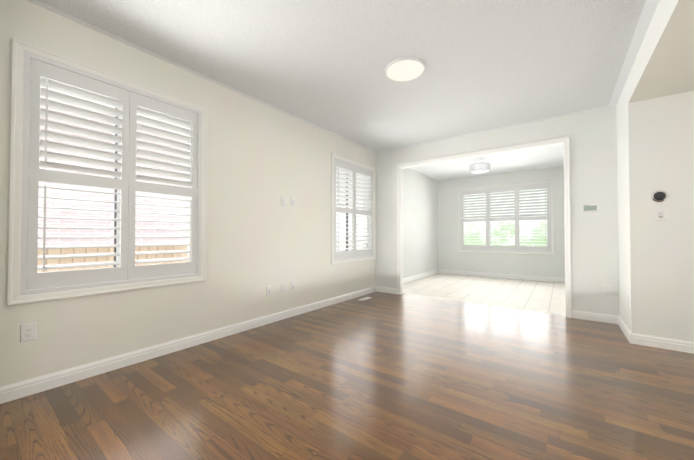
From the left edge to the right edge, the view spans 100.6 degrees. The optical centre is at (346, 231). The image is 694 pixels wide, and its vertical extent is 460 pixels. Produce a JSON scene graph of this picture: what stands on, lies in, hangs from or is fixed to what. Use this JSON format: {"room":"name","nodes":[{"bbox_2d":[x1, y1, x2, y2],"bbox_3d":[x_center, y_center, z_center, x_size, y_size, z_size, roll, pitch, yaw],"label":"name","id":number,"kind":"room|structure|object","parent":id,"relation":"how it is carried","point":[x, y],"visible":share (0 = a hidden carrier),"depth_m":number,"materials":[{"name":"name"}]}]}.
{"room":"living room","nodes":[
{"label":"living room","id":0,"kind":"room"},
{"bbox_2d":[0,0,437,386],"bbox_3d":[0.159,-0.182,5.263,0.220,2.690,8.430,-1,-1,37],"label":"wall","id":1,"kind":"structure","parent":0,"point":[262,159],"depth_m":3.10,"materials":[{"name":"paint"}]},
{"bbox_2d":[20,322,36,341],"bbox_3d":[-2.163,0.686,1.956,0.012,0.120,0.075,-1,-1,37],"label":"electrical outlet","id":2,"kind":"object","parent":1,"relation":"attached to","point":[27,331],"visible":1,"depth_m":1.95,"materials":[{"name":"white plastic"}]},
{"bbox_2d":[7,38,207,305],"bbox_3d":[-1.901,-0.388,2.474,0.230,1.765,1.310,-1,-1,37],"label":"window shutters","id":3,"kind":"object","parent":1,"relation":"attached to","point":[127,99],"visible":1,"depth_m":2.27,"materials":[{"name":"white wood"}]},
{"bbox_2d":[0,286,375,403],"bbox_3d":[-0.853,1.086,3.696,0.014,0.105,4.740,-1,-1,37],"label":"baseboard","id":4,"kind":"structure","parent":1,"relation":"attached to","point":[18,390],"depth_m":2.48,"materials":[{"name":"white wood"}]},
{"bbox_2d":[266,285,270,295],"bbox_3d":[-0.960,0.731,3.558,0.017,0.117,0.072,-1,-1,37],"label":"electrical outlet","id":5,"kind":"object","parent":1,"relation":"attached to","point":[268,290],"visible":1,"depth_m":3.55,"materials":[{"name":"white plastic"}]},
{"bbox_2d":[281,196,284,205],"bbox_3d":[-0.829,-0.395,3.755,0.012,0.117,0.072,-1,-1,37],"label":"electrical outlet","id":6,"kind":"object","parent":1,"relation":"attached to","point":[282,200],"visible":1,"depth_m":3.75,"materials":[{"name":"white plastic"}]},
{"bbox_2d":[281,283,285,291],"bbox_3d":[-0.823,0.734,3.745,0.012,0.117,0.072,-1,-1,37],"label":"electrical outlet","id":7,"kind":"object","parent":1,"relation":"attached to","point":[283,287],"visible":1,"depth_m":3.74,"materials":[{"name":"white plastic"}]},
{"bbox_2d":[291,281,294,290],"bbox_3d":[-0.722,0.739,3.874,0.017,0.117,0.072,-1,-1,37],"label":"electrical outlet","id":8,"kind":"object","parent":1,"relation":"attached to","point":[292,285],"visible":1,"depth_m":3.87,"materials":[{"name":"white plastic"}]},
{"bbox_2d":[291,197,294,205],"bbox_3d":[-0.726,-0.398,3.887,0.017,0.117,0.072,-1,-1,37],"label":"electrical outlet","id":9,"kind":"object","parent":1,"relation":"attached to","point":[292,201],"visible":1,"depth_m":3.88,"materials":[{"name":"white plastic"}]},
{"bbox_2d":[331,153,375,264],"bbox_3d":[0.074,-0.347,5.110,0.230,1.765,1.310,-1,-1,37],"label":"blinds","id":10,"kind":"object","parent":1,"relation":"attached to","point":[349,167],"visible":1,"depth_m":5.04,"materials":[{"name":"white wood"}]},
{"bbox_2d":[403,269,439,282],"bbox_3d":[1.638,1.138,7.021,0.014,0.105,3.330,-1,-1,37],"label":"baseboard","id":11,"kind":"structure","parent":1,"relation":"attached to","point":[418,276],"depth_m":7.30,"materials":[{"name":"white wood"}]},
{"bbox_2d":[27,0,659,180],"bbox_3d":[0.743,-1.608,3.179,3.680,0.103,11.100,-1,-1,37],"label":"ceiling","id":12,"kind":"structure","parent":0,"point":[489,64],"depth_m":2.57,"materials":[{"name":"white paint"}]},
{"bbox_2d":[385,57,424,81],"bbox_3d":[0.557,-1.553,2.780,0.380,0.026,0.380,-1,-1,37],"label":"recessed light","id":13,"kind":"object","parent":12,"relation":"in","point":[402,69],"visible":1,"depth_m":2.74,"materials":[{"name":"white plastic"}]},
{"bbox_2d":[470,160,490,173],"bbox_3d":[2.840,-1.389,6.141,0.397,0.250,0.399,-1,-1,37],"label":"light","id":14,"kind":"object","parent":12,"relation":"attached to","point":[481,167],"visible":1,"depth_m":6.04,"materials":[{"name":"white glass"}]},
{"bbox_2d":[0,292,693,459],"bbox_3d":[0.449,1.149,1.126,5.620,0.100,7.530,-1,-1,37],"label":"floor","id":15,"kind":"structure","parent":0,"point":[383,376],"depth_m":1.94,"materials":[{"name":"brown wood"}]},
{"bbox_2d":[403,273,565,314],"bbox_3d":[3.777,1.218,5.567,5.620,0.100,3.570,-1,-1,37],"label":"floor","id":16,"kind":"structure","parent":0,"point":[542,296],"depth_m":5.58,"materials":[{"name":"beige tile"}]},
{"bbox_2d":[376,106,618,314],"bbox_3d":[1.983,-0.192,4.628,3.460,2.690,0.120,-1,-1,37],"label":"wall","id":17,"kind":"structure","parent":0,"point":[593,180],"depth_m":3.77,"materials":[{"name":"paint"}]},
{"bbox_2d":[376,286,396,293],"bbox_3d":[0.753,1.114,5.445,0.428,0.105,0.014,-1,-1,37],"label":"baseboard","id":18,"kind":"structure","parent":17,"relation":"attached to","point":[378,288],"depth_m":5.44,"materials":[{"name":"white wood"}]},
{"bbox_2d":[397,136,571,317],"bbox_3d":[1.983,-0.047,4.626,2.540,2.400,0.163,-1,-1,37],"label":"door frame","id":19,"kind":"structure","parent":17,"relation":"attached to","point":[565,141],"depth_m":4.23,"materials":[{"name":"white wood"}]},
{"bbox_2d":[582,204,598,211],"bbox_3d":[3.120,-0.297,3.688,0.164,0.092,0.024,-1,-1,37],"label":"thermostat","id":20,"kind":"object","parent":17,"relation":"attached to","point":[590,208],"visible":1,"depth_m":3.68,"materials":[{"name":"white plastic"}]},
{"bbox_2d":[572,310,615,323],"bbox_3d":[3.128,1.086,3.666,0.418,0.105,0.014,-1,-1,37],"label":"baseboard","id":21,"kind":"structure","parent":17,"relation":"attached to","point":[600,317],"depth_m":3.65,"materials":[{"name":"white wood"}]},
{"bbox_2d":[604,285,611,294],"bbox_3d":[3.238,0.732,3.572,0.072,0.117,0.042,-1,-1,37],"label":"electrical outlet","id":22,"kind":"object","parent":17,"relation":"attached to","point":[607,289],"visible":1,"depth_m":3.57,"materials":[{"name":"white plastic"}]},
{"bbox_2d":[438,166,564,277],"bbox_3d":[4.017,-0.147,7.527,3.680,2.690,0.220,-1,-1,37],"label":"wall","id":23,"kind":"structure","parent":0,"point":[534,265],"depth_m":7.46,"materials":[{"name":"paint"}]},
{"bbox_2d":[440,269,564,282],"bbox_3d":[4.035,1.143,7.347,3.460,0.105,0.014,-1,-1,37],"label":"baseboard","id":24,"kind":"structure","parent":23,"relation":"attached to","point":[511,276],"depth_m":7.32,"materials":[{"name":"white wood"}]},
{"bbox_2d":[458,180,554,254],"bbox_3d":[4.040,-0.310,7.481,2.180,1.765,0.230,-1,-1,37],"label":"window shutters","id":25,"kind":"object","parent":23,"relation":"attached to","point":[521,188],"visible":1,"depth_m":7.33,"materials":[{"name":"white wood"}]},
{"bbox_2d":[616,78,693,341],"bbox_3d":[5.040,-0.200,4.080,2.090,2.690,4.470,-1,-1,37],"label":"wall","id":26,"kind":"structure","parent":0,"point":[655,143],"depth_m":2.80,"materials":[{"name":"paint"}]},
{"bbox_2d":[616,315,627,338],"bbox_3d":[3.092,1.079,3.215,0.014,0.105,0.780,-1,-1,37],"label":"baseboard","id":27,"kind":"structure","parent":26,"relation":"attached to","point":[619,321],"depth_m":3.27,"materials":[{"name":"white wood"}]},
{"bbox_2d":[648,188,670,204],"bbox_3d":[3.022,-0.338,2.784,0.150,0.150,0.028,-1,-1,37],"label":"thermostat","id":28,"kind":"object","parent":26,"relation":"attached to","point":[660,196],"visible":1,"depth_m":2.78,"materials":[{"name":"black plastic"}]},
{"bbox_2d":[653,209,667,220],"bbox_3d":[3.030,-0.158,2.783,0.100,0.107,0.015,-1,-1,37],"label":"light switch","id":29,"kind":"object","parent":26,"relation":"attached to","point":[660,214],"visible":1,"depth_m":2.78,"materials":[{"name":"white plastic"}]},
{"bbox_2d":[628,329,693,353],"bbox_3d":[3.630,1.065,2.316,1.954,0.105,0.014,-1,-1,37],"label":"baseboard","id":30,"kind":"structure","parent":26,"relation":"attached to","point":[633,338],"depth_m":2.77,"materials":[{"name":"white wood"}]},
{"bbox_2d":[628,0,693,102],"bbox_3d":[1.652,-1.533,-0.296,1.940,0.361,6.630,-1,-1,37],"label":"ceiling","id":31,"kind":"structure","parent":0,"point":[663,65],"depth_m":2.22,"materials":[{"name":"paint"}]},
{"label":"outside","id":32,"kind":"structure","parent":0,"visible":0},
{"bbox_2d":[37,241,363,272],"bbox_3d":[-0.984,1.186,5.742,0.050,1.970,16.000,-1,-1,37],"label":"fence","id":33,"kind":"object","parent":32,"point":[87,259],"depth_m":3.31,"materials":[{"name":"beige wood"}]},
{"bbox_2d":[38,77,363,244],"bbox_3d":[-2.725,-1.809,7.093,0.001,8.000,20.000,-1,-1,37],"label":"brick house","id":34,"kind":"structure","parent":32,"point":[68,203],"depth_m":5.04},
{"bbox_2d":[464,189,546,246],"bbox_3d":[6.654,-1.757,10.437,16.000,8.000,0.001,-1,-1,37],"label":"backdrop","id":35,"kind":"structure","parent":32,"point":[483,228],"depth_m":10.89,"materials":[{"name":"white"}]}
]}

